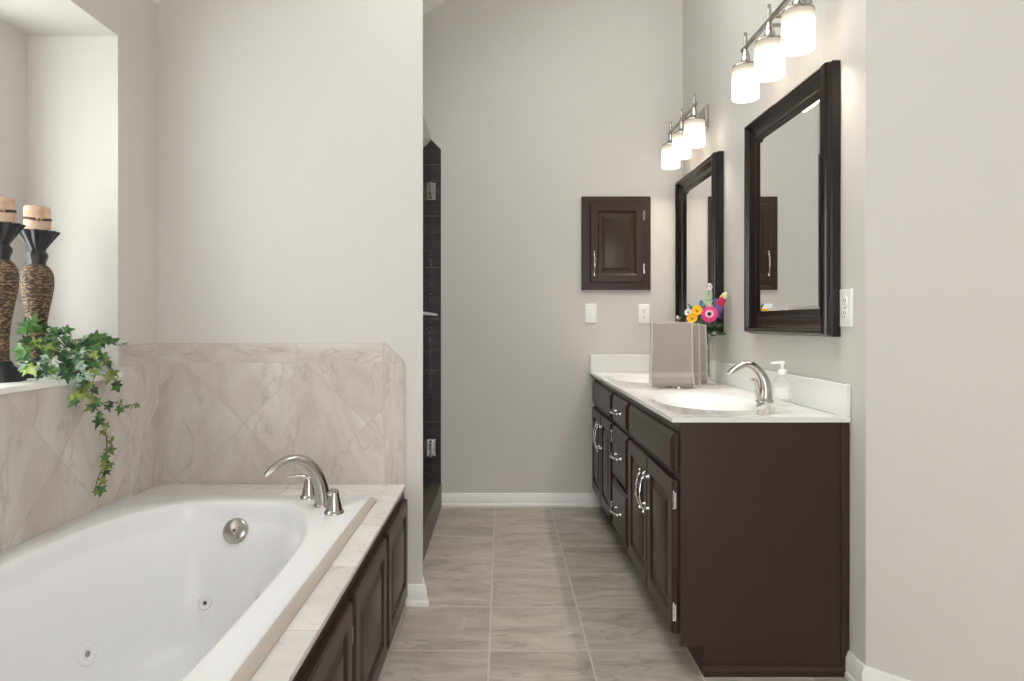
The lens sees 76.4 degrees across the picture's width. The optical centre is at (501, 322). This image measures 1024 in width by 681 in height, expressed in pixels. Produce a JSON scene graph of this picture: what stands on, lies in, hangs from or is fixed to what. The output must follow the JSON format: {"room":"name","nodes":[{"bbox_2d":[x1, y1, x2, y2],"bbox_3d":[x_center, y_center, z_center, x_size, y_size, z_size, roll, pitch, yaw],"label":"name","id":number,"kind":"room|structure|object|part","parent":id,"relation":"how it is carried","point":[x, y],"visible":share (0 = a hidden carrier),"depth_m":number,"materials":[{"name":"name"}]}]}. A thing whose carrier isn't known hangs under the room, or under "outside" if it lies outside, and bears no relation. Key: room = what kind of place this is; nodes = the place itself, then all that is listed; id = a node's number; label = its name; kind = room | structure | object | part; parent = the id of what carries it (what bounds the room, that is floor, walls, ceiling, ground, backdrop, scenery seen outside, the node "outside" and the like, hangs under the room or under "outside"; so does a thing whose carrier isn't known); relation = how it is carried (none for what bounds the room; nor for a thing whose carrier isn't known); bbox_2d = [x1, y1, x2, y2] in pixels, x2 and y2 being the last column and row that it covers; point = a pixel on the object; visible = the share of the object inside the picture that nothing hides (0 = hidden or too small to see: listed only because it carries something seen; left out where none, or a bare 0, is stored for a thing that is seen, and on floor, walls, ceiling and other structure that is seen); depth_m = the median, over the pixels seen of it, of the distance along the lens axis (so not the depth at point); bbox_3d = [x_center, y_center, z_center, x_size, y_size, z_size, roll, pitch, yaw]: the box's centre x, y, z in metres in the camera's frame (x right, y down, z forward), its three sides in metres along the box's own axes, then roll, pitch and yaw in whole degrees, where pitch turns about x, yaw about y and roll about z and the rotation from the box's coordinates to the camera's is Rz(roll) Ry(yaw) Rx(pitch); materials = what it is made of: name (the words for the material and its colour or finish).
{"room":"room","nodes":[
{"label":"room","id":0,"kind":"room"},
{"bbox_2d":[0,0,157,491],"bbox_3d":[-1.542,-1.360,0.660,0.415,4.900,3.720,0,0,0],"label":"wall","id":1,"kind":"structure","parent":0,"point":[79,78],"depth_m":2.26,"materials":[{"name":"paint"}]},
{"bbox_2d":[0,372,121,394],"bbox_3d":[-1.484,0.180,1.480,0.331,0.018,1.560,0,0,0],"label":"trim","id":2,"kind":"structure","parent":1,"relation":"attached to","point":[29,384],"depth_m":1.87,"materials":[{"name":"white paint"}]},
{"bbox_2d":[0,221,26,382],"bbox_3d":[-1.467,-0.060,1.900,0.124,0.462,0.124,0,0,-20],"label":"candlestick","id":3,"kind":"object","parent":2,"relation":"on","point":[9,273],"visible":1,"depth_m":1.89,"materials":[{"name":"black wicker"}]},
{"bbox_2d":[0,195,16,222],"bbox_3d":[-1.467,-0.328,1.900,0.078,0.093,0.078,0,0,0],"label":"pillar candle","id":4,"kind":"object","parent":3,"relation":"on","point":[8,211],"visible":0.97,"depth_m":1.89,"materials":[{"name":"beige wax"}]},
{"bbox_3d":[-1.467,-0.327,1.900,0.078,0.013,0.078,0,0,0],"label":"cord","id":5,"kind":"part","parent":4,"relation":"part of","materials":[{"name":"brown leather"}]},
{"bbox_2d":[0,221,25,260],"bbox_3d":[-1.467,-0.237,1.900,0.124,0.108,0.124,0,0,0],"label":"cup","id":6,"kind":"object","parent":3,"relation":"on","point":[8,230],"depth_m":1.89,"materials":[{"name":"black metal"}]},
{"bbox_2d":[17,229,60,378],"bbox_3d":[-1.473,-0.060,2.060,0.124,0.462,0.124,0,0,-20],"label":"candlestick","id":7,"kind":"object","parent":2,"relation":"on","point":[36,280],"visible":0.77,"depth_m":2.03,"materials":[{"name":"black wicker"}]},
{"bbox_2d":[22,205,51,230],"bbox_3d":[-1.473,-0.328,2.060,0.078,0.093,0.078,0,0,0],"label":"pillar candle","id":8,"kind":"object","parent":7,"relation":"on","point":[34,217],"visible":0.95,"depth_m":2.03,"materials":[{"name":"beige wax"}]},
{"bbox_3d":[-1.473,-0.327,2.060,0.078,0.013,0.078,0,0,0],"label":"cord","id":9,"kind":"part","parent":8,"relation":"part of","materials":[{"name":"brown leather"}]},
{"bbox_2d":[17,229,60,264],"bbox_3d":[-1.473,-0.237,2.060,0.124,0.108,0.124,0,0,0],"label":"cup","id":10,"kind":"object","parent":7,"relation":"on","point":[37,241],"depth_m":2.04,"materials":[{"name":"black metal"}]},
{"bbox_2d":[10,312,140,497],"bbox_3d":[-1.359,0.264,2.050,0.229,0.600,0.509,0,0,0],"label":"ivy plant","id":11,"kind":"object","parent":2,"relation":"on","point":[84,353],"visible":1,"depth_m":2.04,"materials":[{"name":"green plant"}]},
{"bbox_3d":[-1.420,0.146,2.165,0.108,0.050,0.108,0,0,0],"label":"pot","id":12,"kind":"part","parent":11,"relation":"part of","materials":[{"name":"white plastic"}]},
{"bbox_2d":[0,343,158,552],"bbox_3d":[-1.330,0.350,1.480,0.010,0.544,2.060,0,0,0],"label":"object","id":13,"kind":"structure","parent":1,"relation":"attached to","point":[50,451],"depth_m":1.99,"materials":[{"name":"beige tile"}]},
{"bbox_2d":[158,0,422,603],"bbox_3d":[-1.028,-1.360,2.580,1.443,4.900,0.120,0,0,0],"label":"wall partition","id":14,"kind":"structure","parent":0,"point":[290,132],"depth_m":2.52,"materials":[{"name":"paint"}]},
{"bbox_2d":[159,343,403,483],"bbox_3d":[-0.858,0.350,2.515,0.955,0.544,0.010,0,0,0],"label":"tile backsplash","id":15,"kind":"structure","parent":14,"relation":"attached to","point":[228,412],"depth_m":2.51,"materials":[{"name":"beige tile"}]},
{"bbox_2d":[406,576,428,605],"bbox_3d":[-0.326,1.051,2.572,0.089,0.078,0.144,0,0,0],"label":"baseboard","id":16,"kind":"structure","parent":14,"relation":"attached to","point":[417,593],"depth_m":2.51,"materials":[{"name":"white paint"}]},
{"bbox_2d":[155,0,445,15],"bbox_3d":[0.300,-2.402,1.385,4.600,3.228,5.170,0,0,0],"label":"ceiling","id":17,"kind":"structure","parent":0,"point":[428,5],"depth_m":3.82,"materials":[{"name":"white paint"}]},
{"bbox_2d":[423,482,441,560],"bbox_3d":[-0.419,1.018,3.255,0.122,0.145,1.206,0,0,0],"label":"trim","id":18,"kind":"structure","parent":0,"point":[432,501],"depth_m":3.40,"materials":[{"name":"brown stone"}]},
{"bbox_2d":[423,0,682,492],"bbox_3d":[-0.278,-1.360,3.920,2.945,4.900,0.100,0,0,0],"label":"wall","id":19,"kind":"structure","parent":0,"point":[532,108],"depth_m":3.87,"materials":[{"name":"paint"}]},
{"bbox_2d":[423,115,437,498],"bbox_3d":[-0.397,-0.085,3.270,0.079,2.050,1.179,0,0,-1],"label":"shower door","id":20,"kind":"structure","parent":19,"relation":"attached to","point":[429,188],"depth_m":3.66,"materials":[{"name":"clear glass"}]},
{"bbox_3d":[-0.423,-0.085,3.267,0.008,2.050,1.174,0,0,0],"label":"glass panel","id":21,"kind":"part","parent":20,"relation":"part of","materials":[{"name":"clear glass"}]},
{"bbox_2d":[431,140,440,481],"bbox_3d":[-1.050,-0.004,3.255,1.399,2.187,1.230,0,0,0],"label":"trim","id":22,"kind":"structure","parent":19,"relation":"attached to","point":[435,150],"depth_m":3.86,"materials":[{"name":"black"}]},
{"bbox_2d":[442,493,602,506],"bbox_3d":[0.128,1.051,3.860,0.985,0.078,0.020,0,0,0],"label":"baseboard","id":23,"kind":"structure","parent":19,"relation":"attached to","point":[448,499],"depth_m":3.86,"materials":[{"name":"white paint"}]},
{"bbox_2d":[585,304,595,322],"bbox_3d":[0.528,-0.057,3.865,0.068,0.116,0.010,0,0,0],"label":"light switch","id":24,"kind":"object","parent":19,"relation":"attached to","point":[590,309],"visible":1,"depth_m":3.86,"materials":[{"name":"white plastic"}]},
{"bbox_2d":[581,196,650,289],"bbox_3d":[0.677,-0.473,3.830,0.409,0.554,0.079,0,0,0],"label":"medicine cabinet","id":25,"kind":"object","parent":19,"relation":"attached to","point":[615,230],"visible":1,"depth_m":3.83,"materials":[{"name":"brown paint"}]},
{"bbox_3d":[0.542,-0.349,3.811,0.015,0.152,0.040,0,0,0],"label":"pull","id":26,"kind":"part","parent":25,"relation":"part of","materials":[{"name":"silver metal"}]},
{"bbox_3d":[0.678,-0.473,3.840,0.313,0.464,0.019,0,0,0],"label":"door","id":27,"kind":"part","parent":25,"relation":"part of","materials":[{"name":"brown paint"}]},
{"bbox_2d":[638,304,649,323],"bbox_3d":[0.844,-0.054,3.866,0.068,0.116,0.008,0,0,0],"label":"wall outlet","id":28,"kind":"object","parent":19,"relation":"attached to","point":[643,309],"visible":1,"depth_m":3.86,"materials":[{"name":"white plastic"}]},
{"bbox_2d":[378,507,847,680],"bbox_3d":[0.300,1.140,1.385,4.600,0.100,5.170,0,0,0],"label":"floor","id":29,"kind":"structure","parent":0,"point":[514,593],"depth_m":2.46,"materials":[{"name":"beige tile"}]},
{"bbox_2d":[292,491,407,680],"bbox_3d":[-0.404,0.864,1.484,0.088,0.453,2.069,0,0,0],"label":"tub apron","id":30,"kind":"object","parent":29,"relation":"on","point":[354,642],"visible":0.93,"depth_m":1.78,"materials":[{"name":"brown paint"}]},
{"bbox_2d":[137,484,405,680],"bbox_3d":[-0.849,0.621,1.480,0.953,0.030,2.060,0,0,0],"label":"tub deck","id":31,"kind":"object","parent":30,"relation":"on","point":[283,649],"visible":0.78,"depth_m":1.59,"materials":[{"name":"beige tile"}]},
{"bbox_2d":[0,495,370,680],"bbox_3d":[-0.892,0.820,1.395,0.863,0.430,1.790,0,0,0],"label":"bathtub","id":32,"kind":"object","parent":31,"relation":"in","point":[131,587],"visible":0.98,"depth_m":1.94,"materials":[{"name":"white plastic"}]},
{"bbox_3d":[-0.887,0.693,2.165,0.084,0.079,0.050,0,0,0],"label":"overflow plate","id":33,"kind":"part","parent":32,"relation":"part of","materials":[{"name":"silver metal"}]},
{"bbox_2d":[263,454,343,515],"bbox_3d":[-0.629,0.515,2.141,0.250,0.182,0.284,0,0,0],"label":"tub faucet","id":34,"kind":"object","parent":32,"relation":"on","point":[316,487],"visible":1,"depth_m":2.12,"materials":[{"name":"silver metal"}]},
{"bbox_3d":[-0.700,0.536,2.242,0.079,0.028,0.024,0,0,-18],"label":"lever","id":35,"kind":"part","parent":34,"relation":"part of","materials":[{"name":"silver metal"}]},
{"bbox_3d":[-0.668,0.567,2.252,0.062,0.076,0.062,0,0,0],"label":"handle","id":36,"kind":"part","parent":34,"relation":"part of","materials":[{"name":"silver metal"}]},
{"bbox_3d":[-0.535,0.536,2.039,0.024,0.028,0.079,0,0,0],"label":"lever","id":37,"kind":"part","parent":34,"relation":"part of","materials":[{"name":"silver metal"}]},
{"bbox_3d":[-0.535,0.567,2.072,0.062,0.076,0.062,0,0,0],"label":"handle","id":38,"kind":"part","parent":34,"relation":"part of","materials":[{"name":"silver metal"}]},
{"bbox_3d":[-0.449,0.614,1.360,0.022,0.016,1.820,0,0,0],"label":"edge trim","id":39,"kind":"part","parent":31,"relation":"part of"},
{"bbox_3d":[-0.370,0.856,1.350,0.019,0.368,0.440,0,0,0],"label":"door","id":40,"kind":"part","parent":30,"relation":"part of","materials":[{"name":"brown paint"}]},
{"bbox_3d":[-0.370,0.856,1.820,0.019,0.368,0.430,0,0,0],"label":"door","id":41,"kind":"part","parent":30,"relation":"part of","materials":[{"name":"brown paint"}]},
{"bbox_3d":[-0.370,0.856,2.280,0.019,0.368,0.410,0,0,0],"label":"door","id":42,"kind":"part","parent":30,"relation":"part of","materials":[{"name":"brown paint"}]},
{"bbox_2d":[592,378,848,676],"bbox_3d":[0.784,0.699,2.934,0.580,0.783,1.867,0,0,0],"label":"vanity cabinet","id":43,"kind":"object","parent":29,"relation":"on","point":[737,533],"visible":0.99,"depth_m":2.01,"materials":[{"name":"brown paint"}]},
{"bbox_3d":[0.514,0.618,3.556,0.040,0.152,0.015,0,0,0],"label":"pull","id":44,"kind":"part","parent":43,"relation":"part of","materials":[{"name":"silver metal"}]},
{"bbox_3d":[0.543,0.736,3.689,0.019,0.482,0.322,0,0,0],"label":"door","id":45,"kind":"part","parent":43,"relation":"part of","materials":[{"name":"brown paint"}]},
{"bbox_3d":[0.514,0.618,3.494,0.040,0.152,0.015,0,0,0],"label":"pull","id":46,"kind":"part","parent":43,"relation":"part of","materials":[{"name":"silver metal"}]},
{"bbox_3d":[0.543,0.736,3.361,0.019,0.482,0.322,0,0,0],"label":"door","id":47,"kind":"part","parent":43,"relation":"part of","materials":[{"name":"brown paint"}]},
{"bbox_3d":[0.514,0.862,2.975,0.040,0.015,0.151,0,0,0],"label":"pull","id":48,"kind":"part","parent":43,"relation":"part of","materials":[{"name":"silver metal"}]},
{"bbox_3d":[0.514,0.613,2.975,0.040,0.015,0.151,0,0,0],"label":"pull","id":49,"kind":"part","parent":43,"relation":"part of","materials":[{"name":"silver metal"}]},
{"bbox_3d":[0.514,0.410,2.975,0.040,0.015,0.151,0,0,0],"label":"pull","id":50,"kind":"part","parent":43,"relation":"part of","materials":[{"name":"silver metal"}]},
{"bbox_3d":[0.543,0.862,2.975,0.019,0.230,0.360,0,0,0],"label":"drawer","id":51,"kind":"part","parent":43,"relation":"part of","materials":[{"name":"brown paint"}]},
{"bbox_3d":[0.543,0.613,2.975,0.019,0.240,0.360,0,0,0],"label":"drawer","id":52,"kind":"part","parent":43,"relation":"part of","materials":[{"name":"brown paint"}]},
{"bbox_3d":[0.543,0.410,2.975,0.019,0.130,0.360,0,0,0],"label":"drawer","id":53,"kind":"part","parent":43,"relation":"part of","materials":[{"name":"brown paint"}]},
{"bbox_3d":[0.543,0.736,2.575,0.019,0.482,0.351,0,0,0],"label":"door","id":54,"kind":"part","parent":43,"relation":"part of","materials":[{"name":"brown paint"}]},
{"bbox_3d":[0.514,0.618,2.427,0.040,0.152,0.015,0,0,0],"label":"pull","id":55,"kind":"part","parent":43,"relation":"part of","materials":[{"name":"silver metal"}]},
{"bbox_3d":[0.514,0.618,2.365,0.040,0.152,0.015,0,0,0],"label":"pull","id":56,"kind":"part","parent":43,"relation":"part of","materials":[{"name":"silver metal"}]},
{"bbox_3d":[0.543,0.736,2.217,0.019,0.482,0.351,0,0,0],"label":"door","id":57,"kind":"part","parent":43,"relation":"part of","materials":[{"name":"brown paint"}]},
{"bbox_2d":[590,355,850,422],"bbox_3d":[0.798,0.306,2.934,0.551,0.237,1.870,0,0,0],"label":"countertop","id":58,"kind":"structure","parent":43,"relation":"on","point":[726,398],"depth_m":2.50,"materials":[{"name":"white stone"}]},
{"bbox_2d":[650,315,688,387],"bbox_3d":[0.805,0.128,2.965,0.287,0.325,0.128,0,0,0],"label":"towel stand","id":59,"kind":"object","parent":58,"relation":"on","point":[677,317],"visible":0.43,"depth_m":2.95,"materials":[{"name":"silver metal"}]},
{"bbox_2d":[649,322,694,386],"bbox_3d":[0.755,0.138,2.891,0.194,0.288,0.064,0,0,0],"label":"hand towel","id":60,"kind":"object","parent":59,"relation":"hanging from","point":[671,343],"visible":1,"depth_m":2.89,"materials":[{"name":"beige fabric"}]},
{"bbox_2d":[692,323,700,384],"bbox_3d":[0.796,0.141,2.960,0.212,0.281,0.045,0,0,0],"label":"hand towel","id":61,"kind":"object","parent":59,"relation":"hanging from","point":[696,327],"visible":0.28,"depth_m":2.95,"materials":[{"name":"beige fabric"}]},
{"bbox_2d":[700,324,708,383],"bbox_3d":[0.838,0.144,3.017,0.227,0.274,0.053,0,0,0],"label":"hand towel","id":62,"kind":"object","parent":59,"relation":"hanging from","point":[703,331],"visible":0.24,"depth_m":3.01,"materials":[{"name":"beige fabric"}]},
{"bbox_2d":[726,361,773,402],"bbox_3d":[0.910,0.214,2.376,0.173,0.152,0.063,0,0,-13],"label":"sink faucet","id":63,"kind":"object","parent":58,"relation":"on","point":[763,388],"visible":1,"depth_m":2.37,"materials":[{"name":"silver metal"}]},
{"bbox_3d":[0.923,0.242,2.371,0.058,0.087,0.021,0,0,-20],"label":"lever","id":64,"kind":"part","parent":63,"relation":"part of","materials":[{"name":"silver metal"}]},
{"bbox_2d":[770,361,791,405],"bbox_3d":[0.981,0.212,2.283,0.064,0.154,0.058,0,0,-45],"label":"soap bottle","id":65,"kind":"object","parent":58,"relation":"on","point":[782,371],"visible":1,"depth_m":2.28,"materials":[{"name":"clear plastic"}]},
{"bbox_3d":[0.814,0.699,2.022,0.521,0.783,0.017,0,0,0],"label":"panel","id":66,"kind":"part","parent":43,"relation":"part of","materials":[{"name":"brown paint"}]},
{"bbox_3d":[0.841,1.075,2.007,0.437,0.031,0.012,0,0,0],"label":"shoe moulding","id":67,"kind":"part","parent":43,"relation":"part of","materials":[{"name":"brown paint"}]},
{"bbox_2d":[684,309,709,362],"bbox_3d":[0.927,0.096,3.074,0.134,0.329,0.032,0,0,-19],"label":"blossom","id":68,"kind":"object","parent":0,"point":[688,311],"visible":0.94,"depth_m":3.06,"materials":[{"name":"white plant"}]},
{"bbox_2d":[691,305,708,352],"bbox_3d":[0.948,0.088,3.056,0.121,0.344,0.048,0,0,-31],"label":"daisy","id":69,"kind":"object","parent":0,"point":[696,309],"visible":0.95,"depth_m":3.04,"materials":[{"name":"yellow plant"}]},
{"bbox_2d":[683,0,865,664],"bbox_3d":[1.135,-1.360,2.896,0.120,4.900,1.949,0,0,0],"label":"wall","id":70,"kind":"structure","parent":0,"point":[713,30],"depth_m":2.39,"materials":[{"name":"paint"}]},
{"bbox_2d":[662,93,708,169],"bbox_3d":[0.987,-1.004,3.435,0.175,0.261,0.551,0,0,0],"label":"vanity light","id":71,"kind":"object","parent":70,"relation":"attached to","point":[690,134],"visible":1,"depth_m":3.39,"materials":[{"name":"white glass"}]},
{"bbox_2d":[662,122,679,169],"bbox_3d":[0.950,-1.004,3.660,0.101,0.259,0.101,0,0,0],"label":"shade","id":72,"kind":"object","parent":71,"relation":"attached to","point":[668,163],"depth_m":3.63,"materials":[{"name":"white glass"}]},
{"bbox_2d":[672,108,691,159],"bbox_3d":[0.950,-1.004,3.435,0.101,0.259,0.101,0,0,0],"label":"shade","id":73,"kind":"object","parent":71,"relation":"attached to","point":[679,152],"depth_m":3.41,"materials":[{"name":"white glass"}]},
{"bbox_2d":[684,93,704,148],"bbox_3d":[0.950,-1.004,3.210,0.101,0.259,0.101,0,0,0],"label":"shade","id":74,"kind":"object","parent":71,"relation":"attached to","point":[694,126],"depth_m":3.17,"materials":[{"name":"white glass"}]},
{"bbox_2d":[675,151,723,331],"bbox_3d":[1.047,-0.395,3.494,0.055,0.878,0.688,0,0,0],"label":"framed mirror","id":75,"kind":"object","parent":70,"relation":"attached to","point":[699,195],"visible":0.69,"depth_m":3.44,"materials":[{"name":"black paint"}]},
{"bbox_3d":[1.058,-0.395,3.494,0.010,0.702,0.512,0,0,0],"label":"glass","id":76,"kind":"part","parent":75,"relation":"part of","materials":[{"name":"white mirror"}]},
{"bbox_2d":[732,0,815,102],"bbox_3d":[0.987,-1.004,2.310,0.175,0.261,0.551,0,0,0],"label":"vanity light","id":77,"kind":"object","parent":70,"relation":"attached to","point":[798,20],"visible":1,"depth_m":2.27,"materials":[{"name":"white glass"}]},
{"bbox_2d":[732,32,759,102],"bbox_3d":[0.950,-1.004,2.535,0.101,0.259,0.101,0,0,0],"label":"shade","id":78,"kind":"object","parent":77,"relation":"attached to","point":[745,89],"depth_m":2.50,"materials":[{"name":"white glass"}]},
{"bbox_2d":[754,4,784,81],"bbox_3d":[0.950,-1.004,2.310,0.101,0.259,0.101,0,0,0],"label":"shade","id":79,"kind":"object","parent":77,"relation":"attached to","point":[769,63],"depth_m":2.28,"materials":[{"name":"white glass"}]},
{"bbox_3d":[1.003,-1.075,2.345,0.106,0.014,0.014,0,0,0],"label":"arm","id":80,"kind":"part","parent":77,"relation":"part of","materials":[{"name":"silver metal"}]},
{"bbox_2d":[781,0,815,56],"bbox_3d":[0.950,-1.004,2.085,0.101,0.259,0.101,0,0,0],"label":"shade","id":81,"kind":"object","parent":77,"relation":"attached to","point":[798,20],"depth_m":2.05,"materials":[{"name":"white glass"}]},
{"bbox_2d":[707,360,850,416],"bbox_3d":[1.064,0.239,2.924,0.020,0.102,1.849,0,0,0],"label":"backsplash","id":82,"kind":"structure","parent":70,"relation":"attached to","point":[833,397],"depth_m":2.31,"materials":[{"name":"white stone"}]},
{"bbox_2d":[744,60,840,336],"bbox_3d":[1.047,-0.395,2.406,0.055,0.878,0.688,0,0,0],"label":"framed mirror","id":83,"kind":"object","parent":70,"relation":"attached to","point":[792,149],"visible":1,"depth_m":2.31,"materials":[{"name":"black paint"}]},
{"bbox_3d":[1.058,-0.395,2.406,0.010,0.702,0.512,0,0,0],"label":"glass","id":84,"kind":"part","parent":83,"relation":"part of","materials":[{"name":"white mirror"}]},
{"bbox_2d":[840,288,852,326],"bbox_3d":[1.071,-0.047,2.025,0.008,0.118,0.070,0,0,0],"label":"wall outlet","id":85,"kind":"object","parent":70,"relation":"attached to","point":[846,295],"visible":1,"depth_m":2.02,"materials":[{"name":"white plastic"}]},
{"bbox_2d":[842,296,847,306],"bbox_3d":[1.068,-0.067,2.025,0.002,0.034,0.034,0,0,0],"label":"receptacle","id":86,"kind":"object","parent":85,"relation":"attached to","point":[844,298],"depth_m":2.02,"materials":[{"name":"grey plastic"}]},
{"bbox_2d":[842,309,847,319],"bbox_3d":[1.068,-0.028,2.025,0.002,0.034,0.034,0,0,0],"label":"receptacle","id":87,"kind":"object","parent":85,"relation":"attached to","point":[844,311],"depth_m":2.02,"materials":[{"name":"grey plastic"}]},
{"bbox_2d":[866,0,1023,680],"bbox_3d":[1.635,-1.360,1.446,0.120,4.900,1.464,0,0,-45],"label":"wall","id":88,"kind":"structure","parent":0,"point":[945,78],"depth_m":1.78,"materials":[{"name":"paint"}]},
{"bbox_2d":[845,650,909,680],"bbox_3d":[1.541,1.051,1.444,0.082,0.078,1.494,0,0,-43],"label":"baseboard","id":89,"kind":"structure","parent":88,"relation":"attached to","point":[856,670],"depth_m":1.92,"materials":[{"name":"white paint"}]},
{"bbox_3d":[0.985,0.172,3.100,0.072,0.234,0.072,0,0,0],"label":"flower vase","id":90,"kind":"object","parent":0,"visible":0},
{"bbox_2d":[687,313,710,377],"bbox_3d":[0.936,0.106,3.056,0.145,0.309,0.046,0,0,-25],"label":"daisy","id":91,"kind":"object","parent":90,"relation":"in","point":[692,318],"visible":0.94,"depth_m":3.04,"materials":[{"name":"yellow plant"}]},
{"bbox_2d":[699,300,708,377],"bbox_3d":[0.961,0.075,3.083,0.057,0.370,0.046,0,0,0],"label":"spike","id":92,"kind":"object","parent":90,"relation":"in","point":[701,303],"visible":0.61,"depth_m":3.08,"materials":[{"name":"blue plant"}]},
{"bbox_2d":[688,303,725,356],"bbox_3d":[0.977,0.084,3.080,0.155,0.353,0.146,0,0,31],"label":"greenery sprig","id":93,"kind":"object","parent":90,"relation":"in","point":[710,329],"visible":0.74,"depth_m":3.07,"materials":[{"name":"green plant"}]},
{"bbox_2d":[702,283,712,342],"bbox_3d":[0.968,0.036,3.072,0.047,0.449,0.068,0,0,0],"label":"spike","id":94,"kind":"object","parent":90,"relation":"in","point":[708,294],"visible":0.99,"depth_m":3.06,"materials":[{"name":"white plant"}]},
{"bbox_2d":[700,306,718,354],"bbox_3d":[0.962,0.090,3.053,0.072,0.340,0.102,0,0,-12],"label":"flower","id":95,"kind":"object","parent":90,"relation":"in","point":[709,314],"visible":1,"depth_m":3.02,"materials":[{"name":"pink plant"}]},
{"bbox_2d":[707,298,722,372],"bbox_3d":[1.011,0.070,3.081,0.065,0.380,0.057,0,0,0],"label":"spike","id":96,"kind":"object","parent":90,"relation":"in","point":[714,299],"visible":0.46,"depth_m":3.08,"materials":[{"name":"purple plant"}]},
{"bbox_2d":[707,292,727,375],"bbox_3d":[1.019,0.057,3.063,0.082,0.407,0.080,0,0,0],"label":"spike","id":97,"kind":"object","parent":90,"relation":"in","point":[719,304],"visible":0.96,"depth_m":3.04,"materials":[{"name":"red plant"}]}
]}

